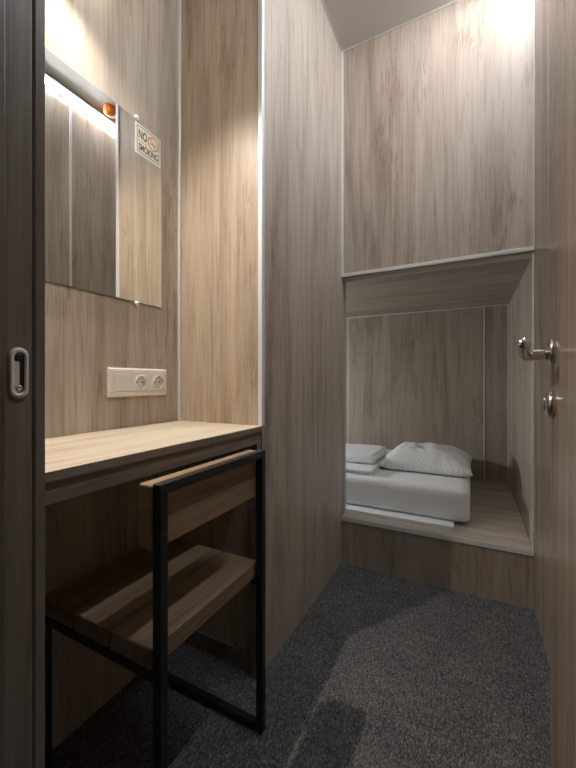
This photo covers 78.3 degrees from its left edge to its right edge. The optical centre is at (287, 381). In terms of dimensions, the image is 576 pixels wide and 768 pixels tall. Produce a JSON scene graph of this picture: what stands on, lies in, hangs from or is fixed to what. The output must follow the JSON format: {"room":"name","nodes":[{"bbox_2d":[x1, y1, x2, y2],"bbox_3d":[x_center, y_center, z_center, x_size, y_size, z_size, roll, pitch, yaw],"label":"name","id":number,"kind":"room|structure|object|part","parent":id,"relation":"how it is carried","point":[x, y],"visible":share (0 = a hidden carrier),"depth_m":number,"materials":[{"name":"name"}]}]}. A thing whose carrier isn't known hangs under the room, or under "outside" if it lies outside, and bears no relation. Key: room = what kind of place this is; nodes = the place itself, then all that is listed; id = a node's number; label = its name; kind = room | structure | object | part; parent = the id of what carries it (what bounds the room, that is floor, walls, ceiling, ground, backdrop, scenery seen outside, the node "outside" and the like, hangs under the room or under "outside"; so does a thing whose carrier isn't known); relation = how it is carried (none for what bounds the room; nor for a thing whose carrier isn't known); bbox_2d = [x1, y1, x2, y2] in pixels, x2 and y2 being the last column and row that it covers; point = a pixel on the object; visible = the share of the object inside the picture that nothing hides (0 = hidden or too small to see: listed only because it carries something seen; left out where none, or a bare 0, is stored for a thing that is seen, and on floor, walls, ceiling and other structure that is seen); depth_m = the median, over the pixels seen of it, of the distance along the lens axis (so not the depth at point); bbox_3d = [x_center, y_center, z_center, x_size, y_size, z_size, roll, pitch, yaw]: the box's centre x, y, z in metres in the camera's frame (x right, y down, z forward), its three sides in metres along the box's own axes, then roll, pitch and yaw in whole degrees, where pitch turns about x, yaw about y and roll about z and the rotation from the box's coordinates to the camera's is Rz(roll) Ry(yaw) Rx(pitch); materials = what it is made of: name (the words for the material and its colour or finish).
{"room":"capsule hotel room","nodes":[
{"label":"capsule hotel room","id":0,"kind":"room"},
{"bbox_2d":[45,0,179,749],"bbox_3d":[-0.544,-0.358,0.935,0.050,2.477,0.653,0,0,27],"label":"wall","id":1,"kind":"structure","parent":0,"point":[127,49],"depth_m":0.97,"materials":[{"name":"brown wood"}]},
{"bbox_2d":[45,47,160,307],"bbox_3d":[-0.520,-0.508,0.915,0.010,0.568,0.500,0,0,27],"label":"wall mirror","id":2,"kind":"object","parent":1,"relation":"attached to","point":[103,197],"visible":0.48,"depth_m":0.94,"materials":[{"name":"silver glass"}]},
{"bbox_2d":[135,121,160,167],"bbox_3d":[-0.430,-0.727,1.090,0.001,0.090,0.096,0,0,27],"label":"no smoking sign","id":3,"kind":"object","parent":2,"relation":"attached to","point":[147,144],"visible":1,"depth_m":1.09,"materials":[{"name":"white plastic"}]},
{"bbox_2d":[107,367,166,396],"bbox_3d":[-0.443,0.003,1.060,0.015,0.082,0.208,0,0,27],"label":"power outlet","id":4,"kind":"object","parent":1,"relation":"attached to","point":[121,382],"visible":1,"depth_m":1.04,"materials":[{"name":"white plastic"}]},
{"bbox_2d":[114,373,128,390],"bbox_3d":[-0.469,0.003,0.999,0.004,0.049,0.047,0,0,27],"label":"rocker switch","id":5,"kind":"object","parent":4,"relation":"attached to","point":[121,380],"depth_m":1.00,"materials":[{"name":"white plastic"}]},
{"bbox_3d":[-0.445,0.003,1.061,0.010,0.053,0.202,0,0,27],"label":"module plate","id":6,"kind":"part","parent":4,"relation":"part of","materials":[{"name":"white plastic"}]},
{"bbox_2d":[131,373,149,390],"bbox_3d":[-0.443,0.003,1.060,0.014,0.053,0.066,0,0,27],"label":"socket","id":7,"kind":"object","parent":4,"relation":"attached to","point":[139,381],"depth_m":1.06,"materials":[{"name":"white plastic"}]},
{"bbox_2d":[150,374,165,390],"bbox_3d":[-0.413,0.003,1.120,0.014,0.053,0.066,0,0,27],"label":"socket","id":8,"kind":"object","parent":4,"relation":"attached to","point":[157,381],"depth_m":1.12,"materials":[{"name":"white plastic"}]},
{"bbox_2d":[180,0,256,651],"bbox_3d":[-0.545,-0.358,1.754,1.425,2.477,0.801,0,0,27],"label":"wall","id":9,"kind":"structure","parent":0,"point":[219,37],"depth_m":1.13,"materials":[{"name":"beige wood"}]},
{"bbox_2d":[178,0,180,420],"bbox_3d":[-0.370,-0.732,1.208,0.009,1.730,0.009,0,0,27],"label":"trim","id":10,"kind":"structure","parent":9,"relation":"attached to","point":[179,1],"depth_m":1.20,"materials":[{"name":"silver metal"}]},
{"bbox_2d":[184,630,250,671],"bbox_3d":[-0.240,0.853,1.141,0.301,0.055,0.009,0,0,27],"label":"baseboard","id":11,"kind":"structure","parent":9,"relation":"attached to","point":[240,657],"depth_m":1.12,"materials":[{"name":"laminate"}]},
{"bbox_2d":[52,563,549,767],"bbox_3d":[0.107,0.910,0.535,3.700,0.060,4.450,0,0,27],"label":"floor","id":12,"kind":"structure","parent":0,"point":[381,670],"depth_m":0.98,"materials":[{"name":"grey carpet"}]},
{"bbox_2d":[45,421,261,678],"bbox_3d":[-0.369,0.507,0.854,0.333,0.746,0.637,0,0,27],"label":"desk","id":13,"kind":"object","parent":12,"relation":"on","point":[76,465],"visible":0.71,"depth_m":0.76,"materials":[{"name":"brown wood"}]},
{"bbox_3d":[-0.096,0.533,1.059,0.022,0.695,0.022,0,0,27],"label":"support panel","id":14,"kind":"part","parent":13,"relation":"part of","materials":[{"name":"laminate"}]},
{"bbox_2d":[45,450,265,767],"bbox_3d":[-0.292,0.526,0.822,0.359,0.707,0.344,0,0,27],"label":"chair","id":15,"kind":"object","parent":12,"relation":"on","point":[134,609],"visible":0.94,"depth_m":0.74,"materials":[{"name":"brown wood"}]},
{"bbox_3d":[-0.518,0.694,0.757,0.018,0.365,0.018,0,0,27],"label":"leg","id":16,"kind":"part","parent":15,"relation":"part of","materials":[{"name":"black metal"}]},
{"bbox_3d":[-0.376,0.502,0.683,0.338,0.018,0.018,0,0,27],"label":"seat rail","id":17,"kind":"part","parent":15,"relation":"part of","materials":[{"name":"black metal"}]},
{"bbox_3d":[-0.217,0.533,0.602,0.019,0.685,0.018,0,0,27],"label":"leg","id":18,"kind":"part","parent":15,"relation":"part of","materials":[{"name":"black metal"}]},
{"bbox_3d":[-0.166,0.233,0.758,0.033,0.112,0.342,0,0,27],"label":"backrest","id":19,"kind":"part","parent":15,"relation":"part of","materials":[{"name":"brown wood"}]},
{"bbox_3d":[-0.143,0.182,0.746,0.019,0.018,0.342,0,0,27],"label":"rail","id":20,"kind":"part","parent":15,"relation":"part of","materials":[{"name":"black metal"}]},
{"bbox_3d":[-0.227,0.502,0.972,0.338,0.018,0.018,0,0,27],"label":"seat rail","id":21,"kind":"part","parent":15,"relation":"part of","materials":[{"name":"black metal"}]},
{"bbox_3d":[-0.068,0.533,0.890,0.019,0.685,0.018,0,0,27],"label":"leg","id":22,"kind":"part","parent":15,"relation":"part of","materials":[{"name":"black metal"}]},
{"bbox_2d":[341,479,533,609],"bbox_3d":[0.213,0.766,2.310,2.172,0.227,1.021,0,0,27],"label":"platform","id":23,"kind":"object","parent":12,"relation":"on","point":[490,555],"visible":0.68,"depth_m":1.54,"materials":[{"name":"brown wood"}]},
{"bbox_2d":[346,503,453,529],"bbox_3d":[0.114,0.647,2.369,1.833,0.013,0.884,0,0,27],"label":"board","id":24,"kind":"object","parent":23,"relation":"on","point":[367,510],"visible":0.2,"depth_m":1.69,"materials":[{"name":"white"}]},
{"bbox_2d":[346,449,469,521],"bbox_3d":[0.173,0.564,2.392,1.884,0.151,0.865,0,0,27],"label":"mattress","id":25,"kind":"object","parent":24,"relation":"on","point":[447,497],"visible":0.18,"depth_m":1.72,"materials":[{"name":"white fabric"}]},
{"bbox_2d":[346,456,385,474],"bbox_3d":[0.266,0.476,2.156,0.598,0.025,0.418,0,0,27],"label":"sheet","id":26,"kind":"object","parent":25,"relation":"on","point":[351,467],"visible":0.13,"depth_m":1.91,"materials":[{"name":"white fabric"}]},
{"bbox_2d":[346,443,386,463],"bbox_3d":[0.311,0.435,2.233,0.558,0.053,0.352,0,0,27],"label":"duvet","id":27,"kind":"object","parent":26,"relation":"on","point":[358,453],"visible":0.41,"depth_m":2.06,"materials":[{"name":"white fabric"}]},
{"bbox_2d":[379,442,472,476],"bbox_3d":[0.813,0.423,2.062,0.472,0.124,0.464,0,0,27],"label":"pillow","id":28,"kind":"object","parent":25,"relation":"on","point":[429,457],"visible":1,"depth_m":1.91,"materials":[{"name":"white fabric"}]},
{"bbox_2d":[257,0,345,668],"bbox_3d":[0.097,-0.358,1.423,0.020,2.477,0.801,0,0,27],"label":"wall partition","id":29,"kind":"structure","parent":0,"point":[303,434],"depth_m":1.31,"materials":[{"name":"brown wood"}]},
{"bbox_2d":[258,0,264,425],"bbox_3d":[-0.081,-0.732,1.068,0.015,1.730,0.015,0,0,27],"label":"trim","id":30,"kind":"structure","parent":29,"relation":"attached to","point":[261,3],"depth_m":1.06,"materials":[{"name":"silver metal"}]},
{"bbox_2d":[321,0,341,51],"bbox_3d":[0.095,-1.594,1.390,0.005,0.005,0.719,0,0,27],"label":"trim","id":31,"kind":"structure","parent":29,"relation":"attached to","point":[321,0],"depth_m":1.58,"materials":[{"name":"grey"}]},
{"bbox_2d":[323,0,454,50],"bbox_3d":[-0.105,-1.622,1.697,2.258,0.050,2.580,0,0,27],"label":"ceiling","id":32,"kind":"structure","parent":0,"point":[354,22],"depth_m":1.54,"materials":[{"name":"grey paint"}]},
{"bbox_2d":[346,305,507,482],"bbox_3d":[0.437,0.192,2.792,2.218,1.375,0.040,0,0,27],"label":"wall","id":33,"kind":"structure","parent":0,"point":[414,377],"depth_m":2.48,"materials":[{"name":"brown wood"}]},
{"bbox_2d":[348,318,348,443],"bbox_3d":[0.469,0.082,2.752,0.008,1.143,0.003,0,0,27],"label":"trim","id":34,"kind":"structure","parent":33,"relation":"attached to","point":[348,318],"depth_m":2.75,"materials":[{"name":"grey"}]},
{"bbox_2d":[346,304,508,318],"bbox_3d":[0.444,-0.492,2.763,2.178,0.006,0.006,0,0,27],"label":"trim","id":35,"kind":"structure","parent":33,"relation":"attached to","point":[502,304],"depth_m":2.47,"materials":[{"name":"grey"}]},
{"bbox_2d":[484,307,484,480],"bbox_3d":[1.292,0.082,2.328,0.008,1.143,0.003,0,0,27],"label":"trim","id":36,"kind":"structure","parent":33,"relation":"attached to","point":[484,307],"depth_m":2.33,"materials":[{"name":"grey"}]},
{"bbox_2d":[508,305,508,483],"bbox_3d":[1.409,0.082,2.265,0.006,1.143,0.006,0,0,27],"label":"trim","id":37,"kind":"structure","parent":33,"relation":"attached to","point":[508,305],"depth_m":2.26,"materials":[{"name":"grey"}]},
{"bbox_2d":[343,0,532,273],"bbox_3d":[0.619,-1.052,1.568,0.773,1.089,0.065,0,0,27],"label":"wall","id":38,"kind":"structure","parent":0,"point":[438,106],"depth_m":1.52,"materials":[{"name":"brown wood"}]},
{"bbox_2d":[341,51,342,273],"bbox_3d":[0.263,-1.052,1.712,0.010,1.089,0.006,0,0,27],"label":"trim","id":39,"kind":"structure","parent":38,"relation":"attached to","point":[342,51],"depth_m":1.71,"materials":[{"name":"silver metal"}]},
{"bbox_2d":[343,0,459,51],"bbox_3d":[0.602,-1.594,1.537,0.752,0.006,0.005,0,0,27],"label":"trim","id":40,"kind":"structure","parent":38,"relation":"attached to","point":[455,1],"depth_m":1.58,"materials":[{"name":"grey"}]},
{"bbox_2d":[341,246,533,277],"bbox_3d":[0.603,-0.511,1.537,0.773,0.016,0.009,0,0,27],"label":"trim","id":41,"kind":"structure","parent":38,"relation":"attached to","point":[525,249],"depth_m":1.50,"materials":[{"name":"silver metal"}]},
{"bbox_2d":[342,251,533,282],"bbox_3d":[0.619,-0.502,1.569,0.773,0.013,0.063,0,0,27],"label":"trim","id":42,"kind":"structure","parent":38,"relation":"attached to","point":[523,255],"depth_m":1.53,"materials":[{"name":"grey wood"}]},
{"bbox_2d":[346,258,530,317],"bbox_3d":[0.218,-0.515,2.368,2.218,0.040,0.990,0,0,27],"label":"soffit","id":43,"kind":"object","parent":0,"point":[492,283],"visible":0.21,"depth_m":1.93,"materials":[{"name":"brown wood"}]},
{"bbox_2d":[509,0,549,664],"bbox_3d":[0.889,-0.358,1.205,0.040,2.477,2.444,0,0,27],"label":"wall","id":44,"kind":"structure","parent":0,"point":[520,305],"depth_m":1.29,"materials":[{"name":"brown wood"}]},
{"bbox_2d":[532,253,533,550],"bbox_3d":[0.947,0.079,1.367,0.005,1.149,0.008,0,0,27],"label":"trim","id":45,"kind":"structure","parent":44,"relation":"attached to","point":[533,253],"depth_m":1.36,"materials":[{"name":"silver metal"}]},
{"bbox_2d":[533,0,534,245],"bbox_3d":[0.943,-1.057,1.357,0.004,1.080,0.013,0,0,27],"label":"trim","id":46,"kind":"structure","parent":44,"relation":"attached to","point":[533,0],"depth_m":1.35,"materials":[{"name":"silver metal"}]},
{"bbox_2d":[517,0,575,767],"bbox_3d":[0.382,-0.146,0.473,0.107,2.037,0.678,0,0,30],"label":"door","id":47,"kind":"structure","parent":44,"relation":"in","point":[559,403],"depth_m":0.62,"materials":[{"name":"brown wood"}]},
{"bbox_3d":[0.479,-0.062,0.705,0.121,0.040,0.053,0,0,-30],"label":"handle","id":48,"kind":"part","parent":47,"relation":"part of","materials":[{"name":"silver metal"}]},
{"bbox_3d":[0.098,-0.345,0.189,3.400,2.450,0.086,0,0,27],"label":"wall","id":49,"kind":"structure","parent":0,"visible":0},
{"bbox_2d":[0,0,44,767],"bbox_3d":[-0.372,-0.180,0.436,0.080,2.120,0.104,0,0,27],"label":"sliding door","id":50,"kind":"structure","parent":49,"relation":"attached to","point":[22,22],"depth_m":0.44,"materials":[{"name":"wood"}]},
{"bbox_3d":[-0.334,-0.010,0.440,0.003,0.064,0.022,0,0,27],"label":"strike plate","id":51,"kind":"part","parent":50,"relation":"part of","materials":[{"name":"silver metal"}]},
{"bbox_3d":[-0.355,-0.180,0.478,0.071,2.120,0.014,0,0,27],"label":"architrave","id":52,"kind":"part","parent":50,"relation":"part of","materials":[{"name":"wood"}]}
]}

